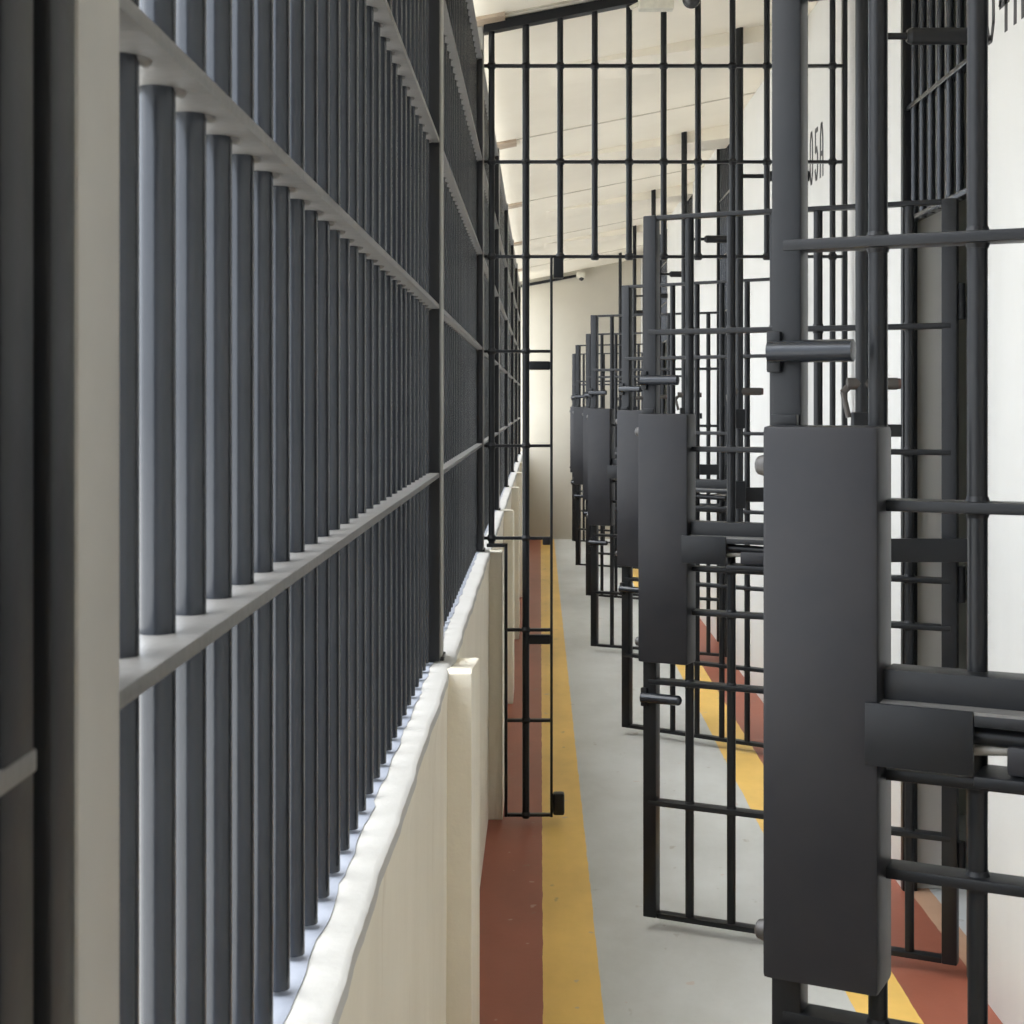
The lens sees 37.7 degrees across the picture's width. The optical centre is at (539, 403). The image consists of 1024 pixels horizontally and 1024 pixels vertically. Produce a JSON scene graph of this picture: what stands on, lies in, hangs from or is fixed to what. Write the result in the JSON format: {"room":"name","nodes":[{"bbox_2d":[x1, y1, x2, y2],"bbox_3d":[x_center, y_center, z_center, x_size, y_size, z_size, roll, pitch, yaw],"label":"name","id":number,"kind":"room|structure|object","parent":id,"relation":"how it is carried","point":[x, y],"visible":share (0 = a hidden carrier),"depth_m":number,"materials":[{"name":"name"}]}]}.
{"room":"prison interior","nodes":[
{"label":"prison interior","id":0,"kind":"room"},
{"bbox_2d":[284,451,521,1023],"bbox_3d":[-0.238,1.125,6.250,0.192,1.144,22.500,0,0,0],"label":"wall","id":1,"kind":"structure","parent":0,"point":[399,943],"depth_m":2.81,"materials":[{"name":"beige paint"}]},
{"bbox_2d":[0,0,73,1023],"bbox_3d":[-0.255,-0.380,-2.154,0.082,1.886,5.693,0,0,0],"label":"fence panel","id":2,"kind":"object","parent":1,"relation":"on","point":[37,36],"visible":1,"depth_m":0.66,"materials":[{"name":"paint"}]},
{"bbox_2d":[74,0,118,1023],"bbox_3d":[-0.241,-0.435,0.728,0.068,1.984,0.070,0,0,0],"label":"fence post","id":3,"kind":"object","parent":1,"relation":"on","point":[96,22],"visible":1,"depth_m":0.72,"materials":[{"name":"grey metal"}]},
{"bbox_2d":[119,0,440,1023],"bbox_3d":[-0.255,-0.380,1.999,0.082,1.886,2.471,0,0,0],"label":"fence panel","id":4,"kind":"object","parent":1,"relation":"on","point":[280,160],"visible":0.96,"depth_m":1.31,"materials":[{"name":"paint"}]},
{"bbox_2d":[439,0,445,660],"bbox_3d":[-0.241,-0.435,3.270,0.068,1.984,0.070,0,0,0],"label":"fence post","id":5,"kind":"object","parent":1,"relation":"on","point":[443,654],"visible":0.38,"depth_m":3.26,"materials":[{"name":"black metal"}]},
{"bbox_2d":[444,0,482,631],"bbox_3d":[-0.255,-0.380,4.468,0.082,1.886,2.324,0,0,0],"label":"fence panel","id":6,"kind":"object","parent":1,"relation":"on","point":[463,53],"visible":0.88,"depth_m":4.50,"materials":[{"name":"paint"}]},
{"bbox_2d":[478,26,484,551],"bbox_3d":[-0.241,-0.435,5.665,0.068,1.984,0.070,0,0,0],"label":"fence post","id":7,"kind":"object","parent":1,"relation":"on","point":[481,28],"visible":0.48,"depth_m":5.64,"materials":[{"name":"black metal"}]},
{"bbox_2d":[484,69,498,535],"bbox_3d":[-0.255,-0.380,6.763,0.082,1.886,2.124,0,0,0],"label":"fence panel","id":8,"kind":"object","parent":1,"relation":"on","point":[486,94],"visible":0.32,"depth_m":6.71,"materials":[{"name":"paint"}]},
{"bbox_2d":[498,148,500,509],"bbox_3d":[-0.241,-0.391,7.860,0.068,1.896,0.070,0,0,0],"label":"fence post","id":9,"kind":"object","parent":1,"relation":"on","point":[498,148],"visible":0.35,"depth_m":7.85,"materials":[{"name":"black metal"}]},
{"bbox_2d":[500,166,507,499],"bbox_3d":[-0.255,-0.380,8.945,0.082,1.886,2.099,0,0,0],"label":"fence panel","id":10,"kind":"object","parent":1,"relation":"on","point":[503,204],"visible":0.48,"depth_m":9.68,"materials":[{"name":"paint"}]},
{"bbox_2d":[508,214,513,479],"bbox_3d":[-0.255,-0.380,11.125,0.082,1.886,2.119,0,0,0],"label":"fence panel","id":11,"kind":"object","parent":1,"relation":"on","point":[510,239],"visible":0.46,"depth_m":11.96,"materials":[{"name":"paint"}]},
{"bbox_2d":[514,250,516,466],"bbox_3d":[-0.255,-0.380,13.260,0.082,1.886,2.009,0,0,0],"label":"fence panel","id":12,"kind":"object","parent":1,"relation":"on","point":[515,262],"visible":0.34,"depth_m":14.23,"materials":[{"name":"paint"}]},
{"bbox_2d":[517,263,517,461],"bbox_3d":[-0.241,-0.391,14.300,0.068,1.896,0.070,0,0,0],"label":"fence post","id":13,"kind":"object","parent":1,"relation":"on","point":[517,263],"visible":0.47,"depth_m":14.27,"materials":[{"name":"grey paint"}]},
{"bbox_2d":[518,274,519,456],"bbox_3d":[-0.255,-0.380,15.400,0.082,1.886,2.129,0,0,0],"label":"fence panel","id":14,"kind":"object","parent":1,"relation":"on","point":[518,274],"visible":0.2,"depth_m":16.42,"materials":[{"name":"paint"}]},
{"bbox_2d":[520,282,520,453],"bbox_3d":[-0.241,-0.391,16.500,0.068,1.896,0.070,0,0,0],"label":"fence post","id":15,"kind":"object","parent":1,"relation":"on","point":[520,282],"visible":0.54,"depth_m":16.46,"materials":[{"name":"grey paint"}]},
{"bbox_2d":[521,258,640,538],"bbox_3d":[0.222,-0.223,17.580,2.243,3.600,0.240,0,0,0],"label":"wall","id":16,"kind":"structure","parent":0,"point":[575,300],"depth_m":17.50,"materials":[{"name":"beige paint"}]},
{"bbox_2d":[577,272,584,280],"bbox_3d":[0.475,-1.477,17.425,0.100,0.102,0.152,0,0,0],"label":"camera","id":17,"kind":"object","parent":16,"relation":"attached to","point":[580,275],"visible":1,"depth_m":17.35,"materials":[{"name":"beige plastic"}]},
{"bbox_2d":[473,0,817,281],"bbox_3d":[0.457,-1.643,6.350,1.773,0.509,22.700,0,0,0],"label":"ceiling","id":18,"kind":"structure","parent":0,"point":[646,26],"depth_m":7.92,"materials":[{"name":"beige paint"}]},
{"bbox_2d":[629,0,673,11],"bbox_3d":[0.413,-1.496,5.560,0.164,0.073,0.060,0,0,0],"label":"junction box","id":19,"kind":"object","parent":18,"relation":"attached to","point":[643,5],"visible":1,"depth_m":5.53,"materials":[{"name":"beige plastic"}]},
{"bbox_2d":[682,0,699,8],"bbox_3d":[0.560,-1.528,5.550,0.072,0.130,0.072,0,0,0],"label":"dome camera","id":20,"kind":"object","parent":18,"relation":"attached to","point":[690,4],"visible":1,"depth_m":5.53,"materials":[{"name":"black plastic"}]},
{"bbox_2d":[480,539,1002,1023],"bbox_3d":[1.530,1.637,6.350,3.740,0.120,22.700,0,0,0],"label":"floor","id":21,"kind":"structure","parent":0,"point":[566,937],"depth_m":5.08,"materials":[{"name":"grey concrete"}]},
{"bbox_2d":[484,0,847,818],"bbox_3d":[0.481,-0.061,5.640,1.382,3.277,0.052,0,0,0],"label":"gate","id":22,"kind":"object","parent":21,"relation":"in","point":[557,798],"visible":0.68,"depth_m":5.63,"materials":[{"name":"black metal"}]},
{"bbox_2d":[641,0,1023,1023],"bbox_3d":[1.260,-0.103,6.250,0.166,3.360,22.500,0,0,0],"label":"wall","id":23,"kind":"structure","parent":0,"point":[1005,17],"depth_m":4.88,"materials":[{"name":"white paint"}]},
{"bbox_2d":[569,352,642,542],"bbox_3d":[0.749,0.488,16.624,0.958,2.109,0.096,0,0,32],"label":"door","id":24,"kind":"structure","parent":23,"relation":"in","point":[583,384],"depth_m":16.83,"materials":[{"name":"black paint"}]},
{"bbox_2d":[573,343,665,568],"bbox_3d":[0.739,0.488,14.125,0.958,2.109,0.097,0,0,30],"label":"door","id":25,"kind":"structure","parent":23,"relation":"in","point":[577,410],"depth_m":14.31,"materials":[{"name":"black paint"}]},
{"bbox_2d":[618,253,642,409],"bbox_3d":[0.995,-0.551,16.330,0.363,2.196,0.046,0,0,0],"label":"shaft","id":26,"kind":"object","parent":23,"relation":"attached to","point":[620,259],"visible":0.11,"depth_m":16.32,"materials":[{"name":"black paint"}]},
{"bbox_2d":[582,332,680,599],"bbox_3d":[0.753,0.488,11.831,0.958,2.109,0.096,0,0,33],"label":"door","id":27,"kind":"structure","parent":23,"relation":"in","point":[602,553],"depth_m":12.03,"materials":[{"name":"black paint"}]},
{"bbox_2d":[642,258,642,351],"bbox_3d":[1.198,-0.073,16.785,0.048,3.300,0.827,0,0,0],"label":"frame","id":28,"kind":"object","parent":23,"relation":"attached to","point":[642,258],"visible":0.02,"depth_m":17.18,"materials":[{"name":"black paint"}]},
{"bbox_2d":[633,225,667,409],"bbox_3d":[0.995,-0.551,13.850,0.363,2.196,0.046,0,0,0],"label":"shaft","id":29,"kind":"object","parent":23,"relation":"attached to","point":[662,295],"visible":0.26,"depth_m":13.83,"materials":[{"name":"black paint"}]},
{"bbox_2d":[586,311,726,656],"bbox_3d":[0.731,0.488,9.338,0.958,2.109,0.096,0,0,27],"label":"door","id":30,"kind":"structure","parent":23,"relation":"in","point":[602,463],"depth_m":9.48,"materials":[{"name":"black paint"}]},
{"bbox_2d":[660,234,666,343],"bbox_3d":[1.198,-0.073,14.335,0.048,3.300,0.887,0,0,0],"label":"frame","id":31,"kind":"object","parent":23,"relation":"attached to","point":[663,263],"visible":0.23,"depth_m":14.48,"materials":[{"name":"black paint"}]},
{"bbox_2d":[651,189,680,398],"bbox_3d":[0.995,-0.551,11.530,0.363,2.196,0.046,0,0,0],"label":"shaft","id":32,"kind":"object","parent":23,"relation":"attached to","point":[653,192],"visible":0.2,"depth_m":11.52,"materials":[{"name":"black paint"}]},
{"bbox_2d":[687,194,692,213],"bbox_3d":[1.198,-0.073,12.000,0.048,3.300,0.857,0,0,0],"label":"frame","id":33,"kind":"object","parent":23,"relation":"attached to","point":[690,201],"visible":0.02,"depth_m":11.85,"materials":[{"name":"black paint"}]},
{"bbox_2d":[615,277,769,747],"bbox_3d":[0.763,0.488,6.887,0.958,2.109,0.097,0,0,36],"label":"door","id":34,"kind":"structure","parent":23,"relation":"in","point":[626,421],"depth_m":6.94,"materials":[{"name":"black paint"}]},
{"bbox_2d":[696,488,726,489],"bbox_3d":[0.682,0.389,6.920,0.440,0.009,0.052,0,0,36],"label":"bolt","id":35,"kind":"object","parent":34,"relation":"attached to","point":[696,488],"depth_m":6.83,"materials":[{"name":"paint"}]},
{"bbox_2d":[675,131,726,474],"bbox_3d":[0.995,-0.551,9.080,0.363,2.196,0.046,0,0,0],"label":"shaft","id":36,"kind":"object","parent":23,"relation":"attached to","point":[705,469],"visible":0.43,"depth_m":9.07,"materials":[{"name":"black paint"}]},
{"bbox_2d":[717,145,728,641],"bbox_3d":[1.198,-0.073,9.550,0.048,3.300,0.857,0,0,0],"label":"frame","id":37,"kind":"object","parent":23,"relation":"attached to","point":[722,154],"visible":0.2,"depth_m":9.89,"materials":[{"name":"black paint"}]},
{"bbox_2d":[726,27,809,521],"bbox_3d":[0.995,-0.551,6.570,0.363,2.196,0.046,0,0,0],"label":"shaft","id":38,"kind":"object","parent":23,"relation":"attached to","point":[744,494],"visible":0.56,"depth_m":6.55,"materials":[{"name":"black paint"}]},
{"bbox_2d":[635,198,965,965],"bbox_3d":[0.726,0.488,4.309,0.958,2.109,0.097,0,0,26],"label":"door","id":39,"kind":"structure","parent":23,"relation":"in","point":[671,540],"depth_m":4.41,"materials":[{"name":"black paint"}]},
{"bbox_2d":[688,535,762,539],"bbox_3d":[0.641,0.389,4.327,0.440,0.009,0.052,0,0,26],"label":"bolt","id":40,"kind":"object","parent":39,"relation":"attached to","point":[690,537],"depth_m":4.36,"materials":[{"name":"paint"}]},
{"bbox_2d":[755,0,1023,1023],"bbox_3d":[0.729,0.488,1.838,0.958,2.109,0.097,0,0,27],"label":"door","id":41,"kind":"structure","parent":23,"relation":"in","point":[842,722],"depth_m":1.97,"materials":[{"name":"black paint"}]},
{"bbox_2d":[880,699,1023,719],"bbox_3d":[0.644,0.389,1.858,0.440,0.009,0.052,0,0,27],"label":"bolt","id":42,"kind":"object","parent":41,"relation":"attached to","point":[890,709],"depth_m":1.90,"materials":[{"name":"paint"}]},
{"bbox_2d":[840,0,966,561],"bbox_3d":[0.995,-0.551,4.070,0.363,2.196,0.046,0,0,0],"label":"cell door","id":43,"kind":"structure","parent":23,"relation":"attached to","point":[902,549],"depth_m":4.06,"materials":[{"name":"black paint"}]},
{"bbox_2d":[901,0,966,890],"bbox_3d":[1.198,-0.073,4.492,0.048,3.300,0.782,0,0,0],"label":"cell bars","id":44,"kind":"object","parent":23,"relation":"attached to","point":[911,103],"visible":0.41,"depth_m":4.69,"materials":[{"name":"black paint"}]},
{"bbox_2d":[954,0,966,814],"bbox_3d":[2.364,-0.173,6.300,2.172,3.500,22.600,0,0,0],"label":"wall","id":45,"kind":"structure","parent":0,"point":[963,204],"depth_m":5.75,"materials":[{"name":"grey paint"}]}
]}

